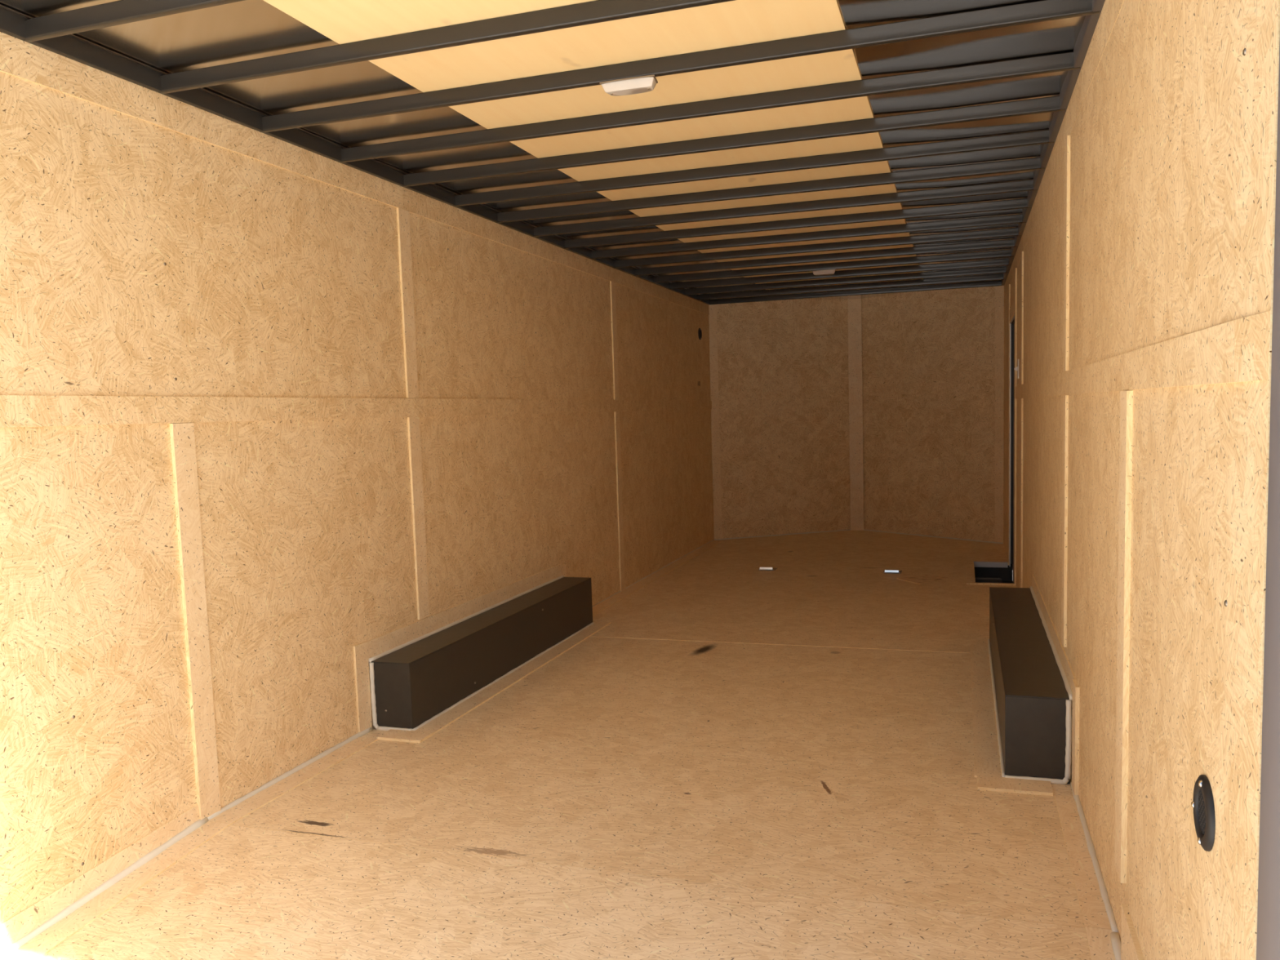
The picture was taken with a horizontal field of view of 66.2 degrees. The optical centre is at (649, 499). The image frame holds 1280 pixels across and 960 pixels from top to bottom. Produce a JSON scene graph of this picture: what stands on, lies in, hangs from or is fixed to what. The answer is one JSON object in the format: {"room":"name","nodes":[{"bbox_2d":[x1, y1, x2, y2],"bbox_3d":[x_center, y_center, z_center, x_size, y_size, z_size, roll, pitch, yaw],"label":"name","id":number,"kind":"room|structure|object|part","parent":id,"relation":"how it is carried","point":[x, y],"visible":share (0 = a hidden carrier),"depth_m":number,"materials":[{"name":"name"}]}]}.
{"room":"cargo space","nodes":[
{"label":"cargo space","id":0,"kind":"room"},
{"bbox_2d":[0,31,714,951],"bbox_3d":[-0.423,-0.357,5.762,0.056,2.350,8.260,0,5,18],"label":"wall","id":1,"kind":"structure","parent":0,"point":[278,418],"depth_m":3.07,"materials":[{"name":"wood"}]},
{"bbox_3d":[-1.492,0.441,2.378,0.012,1.297,1.045,0,5,18],"label":"wall panel","id":2,"kind":"part","parent":1,"relation":"part of","materials":[{"name":"beige wood"}]},
{"bbox_3d":[-1.334,-0.704,2.877,0.012,0.882,2.298,0,5,18],"label":"wall panel","id":3,"kind":"part","parent":1,"relation":"part of","materials":[{"name":"beige wood"}]},
{"bbox_3d":[-1.145,0.290,3.465,0.012,1.210,1.254,0,5,18],"label":"wall panel","id":4,"kind":"part","parent":1,"relation":"part of","materials":[{"name":"beige wood"}]},
{"bbox_3d":[-0.610,-0.926,5.144,0.012,0.882,2.478,0,5,18],"label":"wall panel","id":5,"kind":"part","parent":1,"relation":"part of","materials":[{"name":"beige wood"}]},
{"bbox_3d":[-0.579,0.116,5.236,0.012,1.210,2.478,0,5,18],"label":"wall panel","id":6,"kind":"part","parent":1,"relation":"part of","materials":[{"name":"beige wood"}]},
{"bbox_3d":[0.147,-1.159,7.515,0.012,0.882,2.518,0,5,18],"label":"wall panel","id":7,"kind":"part","parent":1,"relation":"part of","materials":[{"name":"beige wood"}]},
{"bbox_3d":[0.179,-0.117,7.607,0.012,1.210,2.518,0,5,18],"label":"wall panel","id":8,"kind":"part","parent":1,"relation":"part of","materials":[{"name":"beige wood"}]},
{"bbox_2d":[697,328,702,339],"bbox_3d":[0.437,-1.411,8.383,0.010,0.102,0.102,0,5,18],"label":"air vent","id":9,"kind":"object","parent":1,"relation":"in","point":[700,332],"visible":1,"depth_m":8.38,"materials":[{"name":"black plastic"}]},
{"bbox_2d":[368,575,1072,784],"bbox_3d":[0.398,0.645,4.228,2.463,0.281,1.898,0,5,18],"label":"trim","id":10,"kind":"structure","parent":1,"relation":"attached to","point":[1068,702],"depth_m":3.69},
{"bbox_2d":[0,0,1105,304],"bbox_3d":[0.732,-1.461,5.237,2.580,0.086,8.370,0,5,18],"label":"ceiling","id":11,"kind":"structure","parent":0,"point":[890,146],"depth_m":3.11,"materials":[{"name":"black paint"}]},
{"bbox_3d":[-0.573,-1.405,5.211,0.024,0.058,7.320,0,5,18],"label":"rail","id":12,"kind":"part","parent":11,"relation":"part of","materials":[{"name":"black metal"}]},
{"bbox_2d":[599,75,657,95],"bbox_3d":[-0.052,-1.161,2.766,0.162,0.028,0.072,0,5,18],"label":"recessed light","id":13,"kind":"object","parent":11,"relation":"in","point":[636,85],"visible":1,"depth_m":2.74,"materials":[{"name":"plastic"}]},
{"bbox_2d":[811,269,835,275],"bbox_3d":[1.198,-1.548,6.711,0.162,0.028,0.072,0,5,18],"label":"recessed light","id":14,"kind":"object","parent":11,"relation":"in","point":[827,272],"visible":1,"depth_m":6.68,"materials":[{"name":"plastic"}]},
{"bbox_3d":[1.751,-1.410,4.468,0.024,0.058,7.320,0,5,18],"label":"rail","id":15,"kind":"part","parent":11,"relation":"part of","materials":[{"name":"black metal"}]},
{"bbox_2d":[0,528,1120,959],"bbox_3d":[0.790,0.724,5.454,2.540,0.156,8.211,0,5,18],"label":"floor","id":16,"kind":"structure","parent":0,"point":[802,759],"depth_m":2.88,"materials":[{"name":"beige wood"}]},
{"bbox_2d":[371,577,592,728],"bbox_3d":[-0.680,0.653,4.582,0.168,0.262,1.893,0,5,18],"label":"box","id":17,"kind":"object","parent":16,"relation":"on","point":[415,682],"visible":1,"depth_m":4.17,"materials":[{"name":"black paint"}]},
{"bbox_3d":[-0.967,0.743,3.690,0.164,0.257,0.004,0,5,18],"label":"panel","id":18,"kind":"part","parent":17,"relation":"part of","materials":[{"name":"black paint"}]},
{"bbox_3d":[-0.685,0.525,4.572,0.164,0.004,1.892,0,5,18],"label":"panel","id":19,"kind":"part","parent":17,"relation":"part of","materials":[{"name":"black paint"}]},
{"bbox_2d":[758,566,777,570],"bbox_3d":[0.864,0.498,7.147,0.124,0.024,0.136,0,5,18],"label":"ring","id":20,"kind":"object","parent":16,"relation":"on","point":[762,568],"visible":1,"depth_m":7.09,"materials":[{"name":"metal"}]},
{"bbox_2d":[882,569,902,573],"bbox_3d":[1.700,0.498,6.864,0.124,0.024,0.136,0,5,18],"label":"ring","id":21,"kind":"object","parent":16,"relation":"on","point":[894,571],"visible":1,"depth_m":6.81,"materials":[{"name":"metal"}]},
{"bbox_2d":[973,560,1013,582],"bbox_3d":[2.372,0.582,6.741,0.272,0.166,0.928,0,5,18],"label":"well","id":22,"kind":"object","parent":16,"relation":"in","point":[984,571],"visible":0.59,"depth_m":7.15,"materials":[{"name":"black paint"}]},
{"bbox_3d":[2.507,0.560,7.165,0.272,0.127,0.005,0,5,18],"label":"plate","id":23,"kind":"part","parent":22,"relation":"part of","materials":[{"name":"black paint"}]},
{"bbox_3d":[2.465,0.641,6.709,0.075,0.018,0.912,0,5,18],"label":"sill","id":24,"kind":"part","parent":22,"relation":"part of","materials":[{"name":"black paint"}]},
{"bbox_2d":[989,586,1070,783],"bbox_3d":[1.468,0.647,3.885,0.190,0.266,1.862,0,5,18],"label":"box","id":25,"kind":"object","parent":16,"relation":"on","point":[1032,695],"visible":0.96,"depth_m":3.12,"materials":[{"name":"black paint"}]},
{"bbox_3d":[1.383,0.650,3.913,0.004,0.262,1.851,0,5,18],"label":"panel","id":26,"kind":"part","parent":25,"relation":"part of","materials":[{"name":"black paint"}]},
{"bbox_3d":[1.465,0.517,3.873,0.186,0.004,1.862,0,5,18],"label":"panel","id":27,"kind":"part","parent":25,"relation":"part of","materials":[{"name":"black paint"}]},
{"bbox_3d":[1.188,0.736,3.006,0.186,0.262,0.004,0,5,18],"label":"panel","id":28,"kind":"part","parent":25,"relation":"part of","materials":[{"name":"black paint"}]},
{"bbox_2d":[708,280,1004,543],"bbox_3d":[1.884,-0.699,8.834,2.580,2.350,1.001,0,5,18],"label":"wall","id":29,"kind":"structure","parent":0,"point":[885,413],"depth_m":8.85,"materials":[{"name":"beige wood"}]},
{"bbox_3d":[1.228,-1.345,8.933,1.462,0.937,0.012,-3,5,-18],"label":"wall panel","id":30,"kind":"part","parent":29,"relation":"part of","materials":[{"name":"beige wood"}]},
{"bbox_3d":[1.260,-0.275,9.028,1.462,1.209,0.012,-3,5,-18],"label":"wall panel","id":31,"kind":"part","parent":29,"relation":"part of","materials":[{"name":"beige wood"}]},
{"bbox_3d":[2.403,-1.346,8.547,0.012,0.937,1.539,-6,6,-38],"label":"wall panel","id":32,"kind":"part","parent":29,"relation":"part of","materials":[{"name":"beige wood"}]},
{"bbox_3d":[2.435,-0.276,8.642,0.012,1.209,1.539,-6,6,-38],"label":"wall panel","id":33,"kind":"part","parent":29,"relation":"part of","materials":[{"name":"beige wood"}]},
{"bbox_2d":[1004,0,1279,959],"bbox_3d":[1.968,-0.337,5.000,0.086,2.400,8.260,0,5,18],"label":"wall","id":34,"kind":"structure","parent":0,"point":[1139,285],"depth_m":1.69,"materials":[{"name":"wood"}]},
{"bbox_3d":[2.747,-0.187,7.523,0.012,1.210,1.068,0,5,18],"label":"wall panel","id":35,"kind":"part","parent":34,"relation":"part of","materials":[{"name":"beige wood"}]},
{"bbox_2d":[1008,315,1014,582],"bbox_3d":[2.481,-0.272,6.619,0.064,1.935,0.930,0,5,18],"label":"door","id":36,"kind":"structure","parent":34,"relation":"in","point":[1012,322],"depth_m":6.98,"materials":[{"name":"metal"}]},
{"bbox_3d":[2.484,-1.158,6.705,0.012,0.883,2.600,0,5,18],"label":"wall panel","id":37,"kind":"part","parent":34,"relation":"part of","materials":[{"name":"beige wood"}]},
{"bbox_2d":[1013,359,1018,378],"bbox_3d":[2.205,-0.782,5.893,0.026,0.115,0.070,0,5,18],"label":"light switch","id":38,"kind":"object","parent":34,"relation":"attached to","point":[1016,368],"visible":1,"depth_m":5.89,"materials":[{"name":"white plastic"}]},
{"bbox_3d":[2.214,-0.782,5.890,0.006,0.115,0.070,0,5,18],"label":"plate","id":39,"kind":"part","parent":38,"relation":"part of","materials":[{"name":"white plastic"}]},
{"bbox_3d":[2.234,-0.029,5.916,0.012,1.210,0.738,0,5,18],"label":"wall panel","id":40,"kind":"part","parent":34,"relation":"part of","materials":[{"name":"beige wood"}]},
{"bbox_3d":[1.714,-0.922,4.296,0.012,0.882,2.478,0,5,18],"label":"wall panel","id":41,"kind":"part","parent":34,"relation":"part of","materials":[{"name":"beige wood"}]},
{"bbox_3d":[1.746,0.121,4.389,0.012,1.210,2.478,0,5,18],"label":"wall panel","id":42,"kind":"part","parent":34,"relation":"part of","materials":[{"name":"beige wood"}]},
{"bbox_3d":[1.195,0.290,2.665,0.012,1.210,1.154,0,5,18],"label":"wall panel","id":43,"kind":"part","parent":34,"relation":"part of","materials":[{"name":"beige wood"}]},
{"bbox_3d":[1.005,-0.704,2.077,0.012,0.882,2.198,0,5,18],"label":"wall panel","id":44,"kind":"part","parent":34,"relation":"part of","materials":[{"name":"beige wood"}]},
{"bbox_3d":[0.863,0.436,1.625,0.012,1.297,1.045,0,5,18],"label":"wall panel","id":45,"kind":"part","parent":34,"relation":"part of","materials":[{"name":"beige wood"}]},
{"bbox_2d":[1191,774,1214,851],"bbox_3d":[0.766,0.434,1.361,0.010,0.102,0.102,0,5,18],"label":"air vent","id":46,"kind":"object","parent":34,"relation":"in","point":[1202,803],"visible":1,"depth_m":1.35,"materials":[{"name":"black plastic"}]},
{"bbox_2d":[1197,790,1205,834],"bbox_3d":[0.768,0.434,1.360,0.002,0.062,0.062,0,5,18],"label":"grille","id":47,"kind":"object","parent":46,"relation":"attached to","point":[1201,793],"depth_m":1.37,"materials":[{"name":"black plastic"}]},
{"bbox_2d":[1256,43,1279,959],"bbox_3d":[0.698,0.027,1.034,0.060,2.347,0.099,0,5,18],"label":"trim","id":48,"kind":"structure","parent":34,"relation":"attached to","point":[1268,941],"depth_m":1.06,"materials":[{"name":"grey paint"}]}
]}

